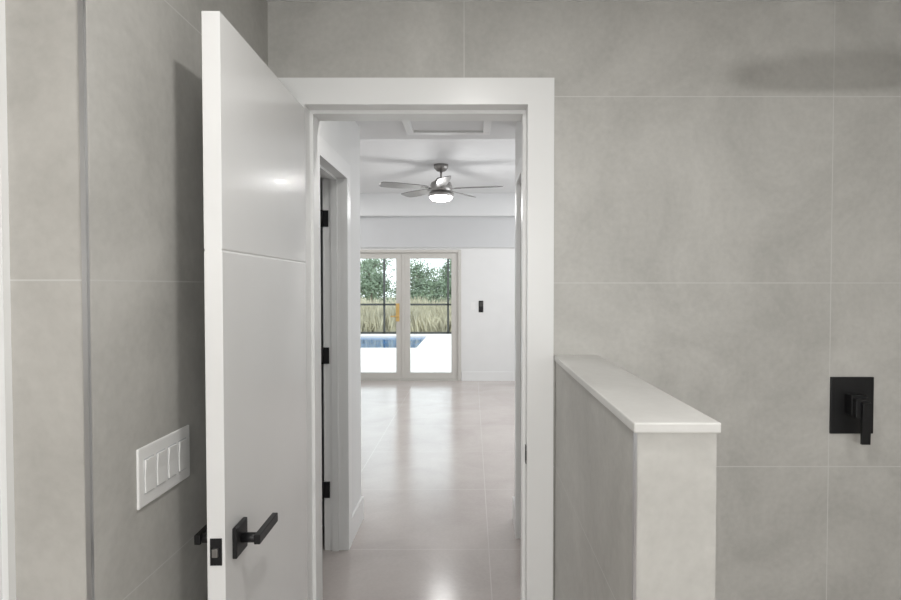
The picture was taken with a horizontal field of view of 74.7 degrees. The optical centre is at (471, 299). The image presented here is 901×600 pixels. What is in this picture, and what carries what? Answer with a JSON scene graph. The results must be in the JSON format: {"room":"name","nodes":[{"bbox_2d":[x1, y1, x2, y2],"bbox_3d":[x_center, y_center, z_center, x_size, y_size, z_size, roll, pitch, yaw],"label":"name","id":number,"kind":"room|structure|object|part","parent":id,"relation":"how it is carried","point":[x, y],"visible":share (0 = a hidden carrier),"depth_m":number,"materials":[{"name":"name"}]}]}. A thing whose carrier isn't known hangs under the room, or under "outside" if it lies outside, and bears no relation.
{"room":"bathroom","nodes":[
{"label":"bathroom","id":0,"kind":"room"},
{"bbox_2d":[5,0,86,599],"bbox_3d":[-0.788,0.246,1.033,0.224,2.398,0.006,0,1,0],"label":"wall","id":1,"kind":"structure","parent":0,"point":[42,70],"depth_m":1.02,"materials":[{"name":"tile"}]},
{"bbox_2d":[85,0,360,599],"bbox_3d":[-0.834,-0.026,2.365,0.333,2.880,2.670,0,1,0],"label":"wall","id":2,"kind":"structure","parent":0,"point":[144,57],"depth_m":1.23,"materials":[{"name":"tile"}]},
{"bbox_2d":[77,0,94,599],"bbox_3d":[-0.671,0.247,1.032,0.008,2.398,0.008,0,1,0],"label":"trim","id":3,"kind":"structure","parent":2,"relation":"attached to","point":[81,3],"depth_m":1.02,"materials":[{"name":"metal"}]},
{"bbox_2d":[136,425,189,509],"bbox_3d":[-0.662,0.351,1.263,0.010,0.121,0.218,0,1,0],"label":"switch plate","id":4,"kind":"object","parent":2,"relation":"attached to","point":[163,463],"visible":1,"depth_m":1.25,"materials":[{"name":"plastic"}]},
{"bbox_2d":[320,210,322,226],"bbox_3d":[-0.826,-0.447,3.230,0.015,0.094,0.015,0,1,0],"label":"hinge pin","id":5,"kind":"object","parent":2,"relation":"attached to","point":[321,218],"visible":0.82,"depth_m":3.22,"materials":[{"name":"black metal"}]},
{"bbox_2d":[321,347,322,363],"bbox_3d":[-0.826,0.307,3.248,0.015,0.094,0.015,0,1,0],"label":"hinge pin","id":6,"kind":"object","parent":2,"relation":"attached to","point":[321,347],"visible":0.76,"depth_m":3.24,"materials":[{"name":"black metal"}]},
{"bbox_2d":[322,481,323,498],"bbox_3d":[-0.826,1.053,3.266,0.015,0.094,0.015,0,1,0],"label":"hinge pin","id":7,"kind":"object","parent":2,"relation":"attached to","point":[322,481],"visible":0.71,"depth_m":3.26,"materials":[{"name":"black metal"}]},
{"bbox_2d":[320,136,351,550],"bbox_3d":[-0.760,0.361,2.904,0.120,2.080,0.750,0,1,0],"label":"trim","id":8,"kind":"structure","parent":2,"relation":"attached to","point":[332,181],"depth_m":3.25,"materials":[{"name":"white wood"}]},
{"bbox_2d":[322,210,328,226],"bbox_3d":[-0.804,-0.447,3.237,0.032,0.090,0.005,0,1,0],"label":"hinge leaf","id":9,"kind":"object","parent":8,"relation":"attached to","point":[325,217],"depth_m":3.24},
{"bbox_2d":[323,347,328,363],"bbox_3d":[-0.804,0.307,3.255,0.032,0.090,0.005,0,1,0],"label":"hinge leaf","id":10,"kind":"object","parent":8,"relation":"attached to","point":[325,349],"depth_m":3.25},
{"bbox_2d":[324,482,329,497],"bbox_3d":[-0.804,1.053,3.273,0.032,0.090,0.005,0,1,0],"label":"hinge leaf","id":11,"kind":"object","parent":8,"relation":"attached to","point":[326,484],"depth_m":3.27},
{"bbox_2d":[352,496,363,541],"bbox_3d":[-0.693,1.316,3.550,0.014,0.140,0.364,0,1,0],"label":"baseboard","id":12,"kind":"structure","parent":2,"relation":"attached to","point":[358,513],"depth_m":3.54,"materials":[{"name":"white wood"}]},
{"bbox_2d":[320,177,324,525],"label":"door","id":13,"kind":"structure","parent":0,"point":[321,186],"depth_m":3.59,"materials":[{"name":"white wood"}]},
{"bbox_2d":[322,381,520,599],"bbox_3d":[-0.250,1.437,3.525,5.900,0.100,11.580,0,1,0],"label":"floor","id":14,"kind":"structure","parent":0,"point":[438,457],"depth_m":4.10,"materials":[{"name":"tile"}]},
{"bbox_2d":[356,121,516,136],"bbox_3d":[-0.150,-1.102,3.005,4.300,0.080,1.840,0,1,0],"label":"ceiling","id":15,"kind":"structure","parent":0,"point":[367,128],"depth_m":3.76,"materials":[{"name":"white paint"}]},
{"bbox_2d":[402,121,490,134],"bbox_3d":[-0.150,-1.063,3.446,0.530,0.018,0.700,0,1,0],"label":"attic hatch","id":16,"kind":"object","parent":15,"relation":"in","point":[411,127],"visible":0.47,"depth_m":3.66,"materials":[{"name":"paint"}]},
{"bbox_3d":[-0.150,-1.069,3.446,0.440,0.006,0.600,0,1,0],"label":"panel","id":17,"kind":"part","parent":16,"relation":"part of","materials":[{"name":"paint"}]},
{"bbox_2d":[360,139,514,192],"bbox_3d":[-0.250,-1.595,5.659,5.900,0.100,7.170,0,1,0],"label":"ceiling","id":18,"kind":"structure","parent":0,"point":[471,162],"depth_m":6.79,"materials":[{"name":"white paint"}]},
{"bbox_2d":[379,163,503,201],"bbox_3d":[-0.339,-1.358,6.832,1.407,0.430,1.387,0,1,0],"label":"ceiling fan","id":19,"kind":"object","parent":18,"relation":"hanging from","point":[440,190],"depth_m":6.77,"materials":[{"name":"silver metal"}]},
{"bbox_2d":[360,247,514,380],"bbox_3d":[-0.250,-0.189,9.203,5.900,2.880,0.150,0,1,0],"label":"wall","id":20,"kind":"structure","parent":0,"point":[487,273],"depth_m":9.13,"materials":[{"name":"white paint"}]},
{"bbox_2d":[360,253,401,378],"bbox_3d":[-1.496,0.250,9.171,0.850,1.961,0.045,0,1,0],"label":"leaf","id":21,"kind":"object","parent":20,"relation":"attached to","point":[398,256],"visible":0.58,"depth_m":9.15,"materials":[{"name":"plastic"}]},
{"bbox_2d":[396,303,399,320],"bbox_3d":[-1.152,0.193,9.142,0.056,0.280,0.010,0,1,0],"label":"lock plate","id":22,"kind":"object","parent":21,"relation":"attached to","point":[397,304],"visible":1,"depth_m":9.14,"materials":[{"name":"gold metal"}]},
{"bbox_2d":[402,253,403,378],"bbox_3d":[-1.068,0.252,9.143,0.036,1.958,0.012,0,1,0],"label":"astragal","id":23,"kind":"object","parent":20,"relation":"attached to","point":[402,253],"visible":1,"depth_m":9.14,"materials":[{"name":"plastic"}]},
{"bbox_2d":[360,250,460,380],"bbox_3d":[-1.068,0.237,9.183,1.800,2.030,0.130,0,1,0],"label":"frame","id":24,"kind":"object","parent":20,"relation":"attached to","point":[361,251],"visible":0.44,"depth_m":9.11,"materials":[{"name":"plastic"}]},
{"bbox_2d":[404,253,457,378],"bbox_3d":[-0.640,0.250,9.171,0.850,1.961,0.045,0,1,0],"label":"leaf","id":25,"kind":"object","parent":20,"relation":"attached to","point":[408,374],"visible":1,"depth_m":9.15,"materials":[{"name":"plastic"}]},
{"bbox_2d":[479,301,482,311],"bbox_3d":[0.139,0.101,9.129,0.072,0.180,0.013,0,1,0],"label":"wall thermostat","id":26,"kind":"object","parent":20,"relation":"attached to","point":[480,302],"visible":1,"depth_m":9.12,"materials":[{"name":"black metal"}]},
{"bbox_2d":[462,372,514,380],"bbox_3d":[-0.250,1.183,9.153,5.700,0.140,0.015,0,1,0],"label":"baseboard","id":27,"kind":"structure","parent":20,"relation":"attached to","point":[466,376],"depth_m":9.15,"materials":[{"name":"white wood"}]},
{"bbox_2d":[360,193,514,215],"bbox_3d":[-0.250,-1.455,9.038,5.700,0.340,0.120,0,1,0],"label":"trim","id":28,"kind":"structure","parent":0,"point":[371,204],"depth_m":8.98,"materials":[{"name":"paint"}]},
{"bbox_2d":[360,137,514,138],"bbox_3d":[-0.250,-1.294,3.945,5.700,0.420,0.050,0,1,0],"label":"ceiling bulkhead","id":29,"kind":"object","parent":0,"point":[360,137],"depth_m":3.95,"materials":[{"name":"white paint"}]},
{"bbox_2d":[360,216,514,246],"bbox_3d":[-0.250,-1.049,9.093,5.700,0.475,0.030,0,1,0],"label":"ceiling beam","id":30,"kind":"structure","parent":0,"point":[375,231],"depth_m":9.08,"materials":[{"name":"white paint"}]},
{"bbox_2d":[267,0,900,0],"bbox_3d":[0.500,-0.972,-0.250,3.000,0.100,4.347,0,1,0],"label":"ceiling","id":31,"kind":"structure","parent":0,"point":[267,0],"depth_m":1.92,"materials":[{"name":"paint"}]},
{"bbox_2d":[268,1,900,599],"bbox_3d":[0.450,0.225,1.959,2.900,2.398,0.012,0,1,0],"label":"tiled wall","id":32,"kind":"structure","parent":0,"point":[727,174],"depth_m":1.94,"materials":[{"name":"grey tile"}]},
{"bbox_2d":[515,121,716,599],"bbox_3d":[0.340,-0.026,2.342,0.140,2.880,2.716,0,1,0],"label":"wall","id":33,"kind":"structure","parent":0,"point":[676,517],"depth_m":1.07,"materials":[{"name":"tile"}]},
{"bbox_2d":[512,496,514,529],"bbox_3d":[0.263,1.314,3.625,0.014,0.140,0.214,0,1,0],"label":"baseboard","id":34,"kind":"structure","parent":33,"relation":"attached to","point":[513,497],"depth_m":3.64,"materials":[{"name":"white wood"}]},
{"bbox_2d":[515,157,520,538],"bbox_3d":[0.262,0.326,3.009,0.016,2.146,0.972,0,1,0],"label":"trim","id":35,"kind":"structure","parent":33,"relation":"attached to","point":[518,169],"depth_m":3.41,"materials":[{"name":"white wood"}]},
{"bbox_2d":[520,367,520,538],"bbox_3d":[0.300,0.366,3.010,0.040,2.046,0.792,0,1,0],"label":"leaf","id":36,"kind":"object","parent":33,"relation":"attached to","point":[520,367],"visible":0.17,"depth_m":3.41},
{"bbox_2d":[632,432,636,599],"bbox_3d":[0.274,0.834,1.005,0.005,1.224,0.007,0,1,0],"label":"corner trim","id":37,"kind":"object","parent":33,"relation":"attached to","point":[634,499],"visible":1,"depth_m":0.99,"materials":[{"name":"metal"}]},
{"bbox_2d":[554,355,720,432],"bbox_3d":[0.343,0.202,1.468,0.146,0.018,0.969,0,1,0],"label":"cap slab","id":38,"kind":"object","parent":33,"relation":"on","point":[641,406],"visible":1,"depth_m":1.19,"materials":[{"name":"white quartz stone"}]},
{"bbox_3d":[0.450,-0.018,2.035,2.900,2.880,0.151,0,1,0],"label":"wall","id":39,"kind":"structure","parent":0,"visible":0},
{"bbox_2d":[201,11,307,599],"bbox_3d":[-0.551,0.405,1.591,0.038,2.030,0.680,0,1,-1],"label":"leaf","id":40,"kind":"object","parent":39,"relation":"attached to","point":[254,126],"visible":1,"depth_m":1.43,"materials":[{"name":"white wood"}]},
{"bbox_2d":[210,538,221,565],"bbox_3d":[-0.544,0.535,1.253,0.025,0.058,0.003,0,1,-1],"label":"latch plate","id":41,"kind":"object","parent":40,"relation":"attached to","point":[214,542],"visible":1,"depth_m":1.25,"materials":[{"name":"black metal"}]},
{"bbox_2d":[212,548,218,557],"bbox_3d":[-0.543,0.536,1.249,0.012,0.018,0.009,0,1,-1],"label":"latch bolt","id":42,"kind":"object","parent":41,"relation":"in","point":[215,551],"depth_m":1.25,"materials":[{"name":"silver metal"}]},
{"bbox_2d":[232,517,247,558],"bbox_3d":[-0.521,0.534,1.326,0.010,0.068,0.068,0,1,-1],"label":"rose","id":43,"kind":"object","parent":40,"relation":"attached to","point":[238,547],"visible":1,"depth_m":1.30,"materials":[{"name":"black metal"}]},
{"bbox_2d":[241,532,256,542],"bbox_3d":[-0.496,0.534,1.327,0.044,0.022,0.022,0,1,-1],"label":"neck","id":44,"kind":"object","parent":43,"relation":"attached to","point":[246,537],"visible":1,"depth_m":1.32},
{"bbox_2d":[254,513,277,543],"bbox_3d":[-0.480,0.532,1.379,0.014,0.022,0.132,0,1,-1],"label":"lever","id":45,"kind":"object","parent":44,"relation":"attached to","point":[272,520],"visible":1,"depth_m":1.36,"materials":[{"name":"black metal"}]},
{"label":"rose","id":46,"kind":"object","parent":40,"relation":"attached to","visible":0},
{"bbox_2d":[201,532,206,542],"bbox_3d":[-0.594,0.534,1.325,0.044,0.022,0.022,0,1,-1],"label":"neck","id":47,"kind":"object","parent":46,"relation":"attached to","point":[204,534],"visible":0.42,"depth_m":1.32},
{"bbox_2d":[194,524,206,544],"bbox_3d":[-0.612,0.532,1.376,0.014,0.022,0.132,0,1,-1],"label":"lever","id":48,"kind":"object","parent":47,"relation":"attached to","point":[197,537],"visible":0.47,"depth_m":1.31,"materials":[{"name":"black metal"}]},
{"bbox_2d":[278,78,553,599],"bbox_3d":[-0.182,0.351,1.948,0.898,2.146,0.016,0,1,0],"label":"trim","id":49,"kind":"structure","parent":39,"relation":"attached to","point":[537,94],"depth_m":1.93,"materials":[{"name":"white wood"}]},
{"bbox_2d":[306,106,526,599],"bbox_3d":[-0.182,0.382,2.038,0.766,2.080,0.163,0,1,0],"label":"trim","id":50,"kind":"structure","parent":39,"relation":"attached to","point":[314,114],"depth_m":2.00,"materials":[{"name":"white wood"}]},
{"bbox_2d":[319,120,520,599],"bbox_3d":[-0.182,0.347,2.127,0.898,2.146,0.016,0,1,0],"label":"trim","id":51,"kind":"structure","parent":39,"relation":"attached to","point":[319,120],"depth_m":2.12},
{"bbox_2d":[829,377,873,444],"bbox_3d":[1.256,0.359,1.920,0.142,0.209,0.072,0,1,0],"label":"mixer valve","id":52,"kind":"object","parent":39,"relation":"attached to","point":[851,398],"visible":1,"depth_m":1.95,"materials":[{"name":"black metal"}]},
{"bbox_3d":[1.256,0.349,1.902,0.044,0.060,0.017,0,1,0],"label":"handle","id":53,"kind":"part","parent":52,"relation":"part of","materials":[{"name":"black metal"}]},
{"bbox_3d":[1.264,0.395,1.892,0.028,0.138,0.014,0,1,0],"label":"lever","id":54,"kind":"part","parent":52,"relation":"part of","materials":[{"name":"black metal"}]},
{"label":"outside","id":55,"kind":"structure","parent":0,"visible":0},
{"bbox_2d":[360,297,449,305],"bbox_3d":[0.000,0.489,49.325,80.000,0.220,61.400,0,1,0],"label":"ground","id":56,"kind":"structure","parent":55,"point":[362,297],"depth_m":67.73,"materials":[{"name":"green plant"}]},
{"bbox_2d":[360,259,385,298],"bbox_3d":[-6.335,-1.110,36.619,2.850,3.601,2.606,0,1,-19],"label":"tree","id":57,"kind":"object","parent":56,"relation":"on","point":[377,271],"visible":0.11,"depth_m":36.22,"materials":[{"name":"green plant"}]},
{"bbox_2d":[360,259,395,303],"bbox_3d":[-5.453,-0.793,31.057,3.083,3.231,3.163,-1,2,-27],"label":"tree","id":58,"kind":"object","parent":56,"relation":"on","point":[375,284],"visible":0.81,"depth_m":30.94,"materials":[{"name":"green plant"}]},
{"bbox_2d":[360,293,450,331],"bbox_3d":[-2.502,0.378,23.514,17.495,1.228,9.492,0,1,0],"label":"grass","id":59,"kind":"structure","parent":56,"relation":"on","point":[423,318],"depth_m":19.25,"materials":[{"name":"beige plant"}]},
{"bbox_2d":[361,334,450,371],"bbox_3d":[-2.000,1.254,13.974,24.000,0.170,9.320,0,1,0],"label":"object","id":60,"kind":"object","parent":56,"relation":"in","point":[428,352],"visible":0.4,"depth_m":13.31,"materials":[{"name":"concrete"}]},
{"bbox_2d":[360,259,450,333],"bbox_3d":[-2.000,-0.344,18.497,24.000,2.810,0.060,0,1,0],"label":"screen enclosure","id":61,"kind":"object","parent":60,"relation":"on","point":[383,304],"visible":0.08,"depth_m":18.48,"materials":[{"name":"brown metal"}]},
{"bbox_2d":[385,271,430,302],"bbox_3d":[-3.793,-0.681,36.881,3.513,2.755,3.213,0,1,0],"label":"tree","id":62,"kind":"object","parent":56,"relation":"on","point":[411,283],"visible":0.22,"depth_m":36.40,"materials":[{"name":"green plant"}]},
{"bbox_2d":[395,259,450,303],"bbox_3d":[-2.701,-0.716,31.150,3.350,3.259,2.538,1,2,26],"label":"tree","id":63,"kind":"object","parent":56,"relation":"on","point":[423,285],"visible":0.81,"depth_m":30.85,"materials":[{"name":"green plant"}]},
{"bbox_2d":[427,262,450,302],"bbox_3d":[-1.610,-0.811,36.676,3.633,3.168,3.453,0,1,0],"label":"tree","id":64,"kind":"object","parent":56,"relation":"on","point":[437,262],"visible":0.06,"depth_m":36.77,"materials":[{"name":"green plant"}]},
{"bbox_2d":[431,259,450,299],"bbox_3d":[-0.882,-0.915,31.818,3.004,3.442,3.027,0,1,0],"label":"tree","id":65,"kind":"object","parent":56,"relation":"on","point":[445,263],"visible":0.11,"depth_m":31.38,"materials":[{"name":"green plant"}]},
{"bbox_3d":[-0.950,0.286,-0.628,0.100,2.398,3.330,0,1,0],"label":"wall","id":66,"kind":"structure","parent":0,"visible":0},
{"bbox_2d":[0,0,15,599],"bbox_3d":[-0.851,0.247,1.016,0.099,2.398,0.028,0,1,0],"label":"trim","id":67,"kind":"structure","parent":66,"relation":"attached to","point":[7,511],"depth_m":1.01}
]}

